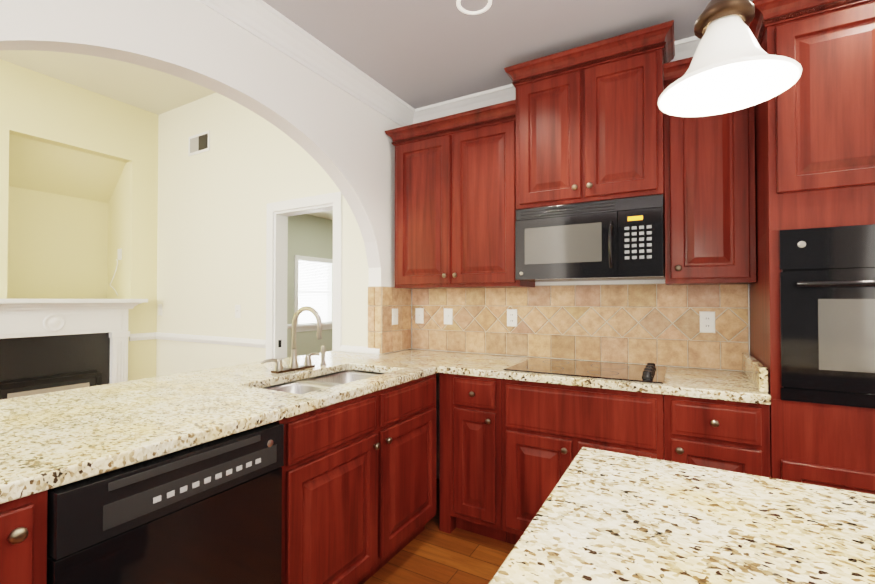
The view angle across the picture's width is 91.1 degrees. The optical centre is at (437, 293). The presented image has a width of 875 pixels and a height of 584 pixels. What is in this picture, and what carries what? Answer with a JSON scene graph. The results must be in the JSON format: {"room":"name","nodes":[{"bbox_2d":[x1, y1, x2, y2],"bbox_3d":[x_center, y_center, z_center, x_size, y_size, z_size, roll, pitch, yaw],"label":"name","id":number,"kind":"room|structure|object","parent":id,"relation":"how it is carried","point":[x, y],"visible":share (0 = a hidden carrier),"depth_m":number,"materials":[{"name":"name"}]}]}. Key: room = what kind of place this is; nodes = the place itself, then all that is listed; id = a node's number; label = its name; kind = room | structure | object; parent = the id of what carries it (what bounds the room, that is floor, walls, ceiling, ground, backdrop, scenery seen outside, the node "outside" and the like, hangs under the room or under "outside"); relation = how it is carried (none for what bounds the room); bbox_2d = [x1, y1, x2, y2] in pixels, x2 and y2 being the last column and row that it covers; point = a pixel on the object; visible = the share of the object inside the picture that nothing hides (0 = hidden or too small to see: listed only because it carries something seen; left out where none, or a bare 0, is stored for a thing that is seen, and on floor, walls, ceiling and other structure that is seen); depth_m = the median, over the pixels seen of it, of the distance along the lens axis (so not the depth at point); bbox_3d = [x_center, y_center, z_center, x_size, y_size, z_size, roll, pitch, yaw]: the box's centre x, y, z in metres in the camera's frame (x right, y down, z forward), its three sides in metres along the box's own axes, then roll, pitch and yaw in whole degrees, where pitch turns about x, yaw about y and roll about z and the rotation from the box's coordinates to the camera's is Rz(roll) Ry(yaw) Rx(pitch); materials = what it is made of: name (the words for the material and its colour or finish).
{"room":"kitchen","nodes":[
{"label":"kitchen","id":0,"kind":"room"},
{"bbox_2d":[0,59,158,380],"bbox_3d":[-4.711,-0.305,1.631,0.470,3.300,6.620,0,-1,30],"label":"wall","id":1,"kind":"structure","parent":0,"point":[78,187],"depth_m":4.06,"materials":[{"name":"beige paint"}]},
{"bbox_2d":[110,249,121,295],"bbox_3d":[-3.206,-0.214,4.276,0.127,0.470,0.056,0,-1,30],"label":"power cord","id":2,"kind":"object","parent":1,"relation":"attached to","point":[119,254],"visible":1,"depth_m":4.27,"materials":[{"name":"white plastic"}]},
{"bbox_2d":[0,50,215,114],"bbox_3d":[-3.340,-1.925,0.940,2.860,0.080,6.740,0,-1,30],"label":"ceiling","id":3,"kind":"structure","parent":0,"point":[157,92],"depth_m":3.68,"materials":[{"name":"beige paint"}]},
{"bbox_2d":[0,0,407,353],"bbox_3d":[-1.986,-0.324,0.294,0.110,3.300,7.000,0,-1,30],"label":"wall","id":4,"kind":"structure","parent":0,"point":[341,138],"depth_m":2.07,"materials":[{"name":"white paint"}]},
{"bbox_2d":[197,0,416,126],"bbox_3d":[-1.872,-1.351,0.301,0.094,0.125,6.900,0,-1,30],"label":"crown molding","id":5,"kind":"structure","parent":4,"relation":"attached to","point":[262,20],"depth_m":2.36,"materials":[{"name":"white wood"}]},
{"bbox_2d":[156,93,368,376],"bbox_3d":[-1.699,-0.276,3.792,2.860,3.300,0.120,0,-1,30],"label":"wall","id":6,"kind":"structure","parent":0,"point":[232,183],"depth_m":3.85,"materials":[{"name":"beige paint"}]},
{"bbox_2d":[158,304,161,315],"bbox_3d":[-2.809,0.162,4.342,0.072,0.116,0.014,0,-1,30],"label":"light switch","id":7,"kind":"object","parent":6,"relation":"attached to","point":[159,309],"visible":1,"depth_m":4.34,"materials":[{"name":"white plastic"}]},
{"bbox_2d":[188,130,209,155],"bbox_3d":[-2.248,-1.415,4.046,0.330,0.185,0.009,0,-1,30],"label":"air vent","id":8,"kind":"object","parent":6,"relation":"in","point":[199,143],"visible":1,"depth_m":4.04,"materials":[{"name":"white metal"}]},
{"bbox_2d":[152,332,265,347],"bbox_3d":[-2.141,0.882,3.944,1.685,0.990,0.026,0,-1,30],"label":"trim","id":9,"kind":"structure","parent":6,"relation":"attached to","point":[257,343],"depth_m":3.89,"materials":[{"name":"white wood"}]},
{"bbox_2d":[235,305,240,317],"bbox_3d":[-1.741,0.153,3.732,0.072,0.116,0.014,0,-1,30],"label":"light switch","id":10,"kind":"object","parent":6,"relation":"attached to","point":[237,311],"visible":1,"depth_m":3.73,"materials":[{"name":"white plastic"}]},
{"bbox_2d":[266,191,341,358],"bbox_3d":[-1.021,0.311,3.397,0.810,2.115,0.156,0,-1,30],"label":"door frame","id":11,"kind":"structure","parent":6,"relation":"attached to","point":[276,273],"depth_m":3.50,"materials":[{"name":"white wood"}]},
{"bbox_2d":[340,345,379,353],"bbox_3d":[-0.553,0.869,3.038,0.353,0.990,0.026,0,-1,30],"label":"trim","id":12,"kind":"structure","parent":6,"relation":"attached to","point":[344,348],"depth_m":3.04,"materials":[{"name":"white wood"}]},
{"bbox_2d":[287,214,332,357],"bbox_3d":[-2.206,0.051,7.176,0.120,2.740,5.498,0,-1,30],"label":"wall","id":13,"kind":"structure","parent":0,"point":[310,235],"depth_m":7.12,"materials":[{"name":"grey paint"}]},
{"bbox_2d":[131,321,331,340],"bbox_3d":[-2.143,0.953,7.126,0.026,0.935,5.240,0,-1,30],"label":"trim","id":14,"kind":"structure","parent":13,"relation":"attached to","point":[138,336],"depth_m":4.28,"materials":[{"name":"white wood"}]},
{"bbox_2d":[294,255,332,331],"bbox_3d":[-2.096,0.003,7.314,0.185,1.240,0.980,0,-1,30],"label":"room window","id":15,"kind":"structure","parent":13,"relation":"in","point":[312,289],"depth_m":7.27,"materials":[{"name":"white glass"}]},
{"bbox_2d":[325,351,359,356],"bbox_3d":[-0.642,0.436,2.957,0.420,0.039,0.271,0,-1,30],"label":"trim","id":16,"kind":"structure","parent":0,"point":[342,354],"depth_m":3.00,"materials":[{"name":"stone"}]},
{"bbox_2d":[364,479,514,583],"bbox_3d":[-1.992,1.414,3.729,11.450,0.080,13.000,0,-1,30],"label":"floor","id":17,"kind":"structure","parent":0,"point":[431,553],"depth_m":2.19,"materials":[{"name":"brown wood"}]},
{"bbox_2d":[0,490,47,583],"bbox_3d":[-1.221,0.882,0.886,0.606,0.904,0.457,0,-1,30],"label":"base cabinet","id":18,"kind":"object","parent":17,"relation":"on","point":[23,521],"depth_m":0.90,"materials":[{"name":"brown wood"}]},
{"bbox_2d":[0,349,439,503],"bbox_3d":[-1.019,0.419,1.670,1.042,0.039,3.627,0,-1,30],"label":"countertop","id":19,"kind":"structure","parent":18,"relation":"on","point":[49,440],"depth_m":1.44,"materials":[{"name":"stone"}]},
{"bbox_2d":[261,306,325,373],"bbox_3d":[-0.690,0.236,2.271,0.230,0.342,0.415,0,-1,30],"label":"faucet","id":20,"kind":"object","parent":19,"relation":"on","point":[293,366],"visible":1,"depth_m":2.29,"materials":[{"name":"silver metal"}]},
{"bbox_2d":[263,370,384,393],"bbox_3d":[-0.532,0.545,2.124,0.460,0.200,0.800,0,-1,30],"label":"sink","id":21,"kind":"object","parent":19,"relation":"in","point":[307,385],"visible":0.1,"depth_m":2.18,"materials":[{"name":"metal"}]},
{"bbox_2d":[0,299,147,399],"bbox_3d":[-3.199,0.707,3.587,0.200,1.330,1.335,0,-1,30],"label":"fireplace mantel","id":22,"kind":"object","parent":17,"relation":"on","point":[50,345],"visible":0.46,"depth_m":3.66,"materials":[{"name":"white wood"}]},
{"bbox_2d":[276,374,435,583],"bbox_3d":[-0.525,0.899,2.106,0.606,0.904,1.096,0,-1,30],"label":"base cabinet","id":23,"kind":"object","parent":17,"relation":"on","point":[359,490],"depth_m":1.82,"materials":[{"name":"brown wood"}]},
{"bbox_2d":[47,422,283,583],"bbox_3d":[-0.944,0.888,1.352,0.614,0.901,0.620,0,-1,30],"label":"dishwasher","id":24,"kind":"object","parent":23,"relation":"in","point":[209,512],"visible":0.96,"depth_m":1.18,"materials":[{"name":"black"}]},
{"bbox_2d":[439,373,502,540],"bbox_3d":[0.320,0.906,2.628,0.381,0.904,0.628,0,-1,30],"label":"base cabinet","id":25,"kind":"object","parent":17,"relation":"on","point":[470,407],"depth_m":2.36,"materials":[{"name":"brown wood"}]},
{"bbox_2d":[503,379,666,544],"bbox_3d":[0.815,0.902,2.340,0.764,0.904,0.620,0,-1,30],"label":"base cabinet","id":26,"kind":"object","parent":17,"relation":"on","point":[509,450],"depth_m":2.12,"materials":[{"name":"brown wood"}]},
{"bbox_2d":[436,351,770,404],"bbox_3d":[0.824,0.378,2.333,1.487,0.139,0.651,0,-1,30],"label":"countertop","id":27,"kind":"structure","parent":26,"relation":"on","point":[748,385],"depth_m":2.05,"materials":[{"name":"stone"}]},
{"bbox_2d":[503,358,666,383],"bbox_3d":[0.806,0.388,2.326,0.755,0.039,0.515,0,-1,30],"label":"cooktop","id":28,"kind":"object","parent":27,"relation":"in","point":[650,373],"visible":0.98,"depth_m":2.27,"materials":[{"name":"black glass"}]},
{"bbox_2d":[667,395,769,476],"bbox_3d":[1.310,0.898,2.058,0.376,0.904,0.620,0,-1,30],"label":"base cabinet","id":29,"kind":"object","parent":17,"relation":"on","point":[733,436],"depth_m":1.79,"materials":[{"name":"brown wood"}]},
{"bbox_2d":[748,0,874,494],"bbox_3d":[1.812,0.086,1.769,0.888,2.522,0.660,0,-1,30],"label":"tall cabinet","id":30,"kind":"object","parent":17,"relation":"on","point":[815,145],"visible":0.5,"depth_m":1.65,"materials":[{"name":"brown wood"}]},
{"bbox_2d":[778,224,874,408],"bbox_3d":[1.810,0.084,1.716,0.776,0.667,0.644,0,-1,30],"label":"wall oven","id":31,"kind":"object","parent":30,"relation":"in","point":[827,312],"visible":0.98,"depth_m":1.61,"materials":[{"name":"black metal"}]},
{"bbox_3d":[0.473,0.867,-0.176,1.390,0.905,2.050,0,-1,30],"label":"kitchen island","id":32,"kind":"object","parent":17,"relation":"on","visible":0},
{"bbox_2d":[489,447,874,583],"bbox_3d":[0.479,0.393,-0.184,1.465,0.039,2.130,0,-1,30],"label":"island countertop","id":33,"kind":"structure","parent":32,"relation":"on","point":[604,517],"depth_m":0.70,"materials":[{"name":"stone"}]},
{"bbox_2d":[263,0,752,219],"bbox_3d":[-0.569,-1.434,2.449,7.670,0.100,12.120,0,-1,30],"label":"ceiling","id":34,"kind":"structure","parent":0,"point":[415,54],"depth_m":2.27,"materials":[{"name":"grey paint"}]},
{"bbox_2d":[456,0,491,14],"bbox_3d":[0.175,-1.411,2.047,0.170,0.056,0.170,0,-1,30],"label":"recessed light","id":35,"kind":"object","parent":34,"relation":"in","point":[486,8],"visible":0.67,"depth_m":2.09,"materials":[{"name":"white"}]},
{"bbox_2d":[657,0,801,116],"bbox_3d":[0.563,-0.901,0.850,0.234,1.010,0.234,0,-1,30],"label":"pendant light","id":36,"kind":"object","parent":34,"relation":"hanging from","point":[734,66],"visible":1,"depth_m":0.84,"materials":[{"name":"white glass"}]},
{"bbox_2d":[411,280,749,478],"bbox_3d":[1.542,-0.015,2.375,3.950,2.740,0.120,0,-1,30],"label":"wall","id":37,"kind":"structure","parent":0,"point":[546,283],"depth_m":2.74,"materials":[{"name":"white paint"}]},
{"bbox_2d":[385,99,534,288],"bbox_3d":[0.136,-0.590,2.910,0.964,1.099,0.355,0,-1,30],"label":"upper cabinet","id":38,"kind":"object","parent":37,"relation":"attached to","point":[455,197],"visible":0.88,"depth_m":2.75,"materials":[{"name":"brown wood"}]},
{"bbox_2d":[368,283,748,370],"bbox_3d":[0.570,0.177,2.633,2.223,0.468,0.391,0,-1,30],"label":"tile backsplash","id":39,"kind":"structure","parent":37,"relation":"attached to","point":[657,323],"depth_m":2.67,"materials":[{"name":"beige tile"}]},
{"bbox_2d":[392,308,397,324],"bbox_3d":[-0.301,0.165,3.090,0.014,0.116,0.072,0,-1,30],"label":"light switch","id":40,"kind":"object","parent":39,"relation":"attached to","point":[394,316],"visible":1,"depth_m":3.08,"materials":[{"name":"white plastic"}]},
{"bbox_2d":[415,308,423,323],"bbox_3d":[-0.139,0.167,3.243,0.072,0.116,0.014,0,-1,30],"label":"electrical outlet","id":41,"kind":"object","parent":39,"relation":"attached to","point":[419,315],"visible":1,"depth_m":3.24,"materials":[{"name":"white plastic"}]},
{"bbox_2d":[444,308,452,324],"bbox_3d":[0.075,0.165,3.120,0.072,0.116,0.014,0,-1,30],"label":"electrical outlet","id":42,"kind":"object","parent":39,"relation":"attached to","point":[448,315],"visible":1,"depth_m":3.12,"materials":[{"name":"white plastic"}]},
{"bbox_2d":[507,309,516,326],"bbox_3d":[0.500,0.162,2.882,0.072,0.116,0.006,0,-1,30],"label":"electrical outlet","id":43,"kind":"object","parent":39,"relation":"attached to","point":[512,317],"visible":1,"depth_m":2.88,"materials":[{"name":"white plastic"}]},
{"bbox_2d":[699,311,714,332],"bbox_3d":[1.465,0.154,2.330,0.072,0.116,0.008,0,-1,30],"label":"electrical outlet","id":44,"kind":"object","parent":39,"relation":"attached to","point":[707,321],"visible":1,"depth_m":2.33,"materials":[{"name":"white plastic"}]},
{"bbox_2d":[417,36,700,122],"bbox_3d":[1.454,-1.324,2.320,3.630,0.125,0.094,0,-1,30],"label":"crown molding","id":45,"kind":"structure","parent":37,"relation":"attached to","point":[684,48],"depth_m":2.96,"materials":[{"name":"white wood"}]},
{"bbox_2d":[504,20,674,209],"bbox_3d":[0.866,-0.898,2.452,0.861,0.816,0.435,0,-1,30],"label":"upper cabinet","id":46,"kind":"object","parent":37,"relation":"attached to","point":[589,122],"visible":0.88,"depth_m":2.26,"materials":[{"name":"brown wood"}]},
{"bbox_2d":[515,194,664,281],"bbox_3d":[0.862,-0.284,2.438,0.755,0.405,0.448,0,-1,30],"label":"microwave","id":47,"kind":"object","parent":46,"relation":"attached to","point":[615,239],"visible":0.98,"depth_m":2.27,"materials":[{"name":"black"}]},
{"bbox_2d":[663,57,755,284],"bbox_3d":[1.379,-0.600,2.201,0.374,1.099,0.355,0,-1,30],"label":"upper cabinet","id":48,"kind":"object","parent":37,"relation":"attached to","point":[710,201],"visible":0.83,"depth_m":2.07,"materials":[{"name":"brown wood"}]}
]}

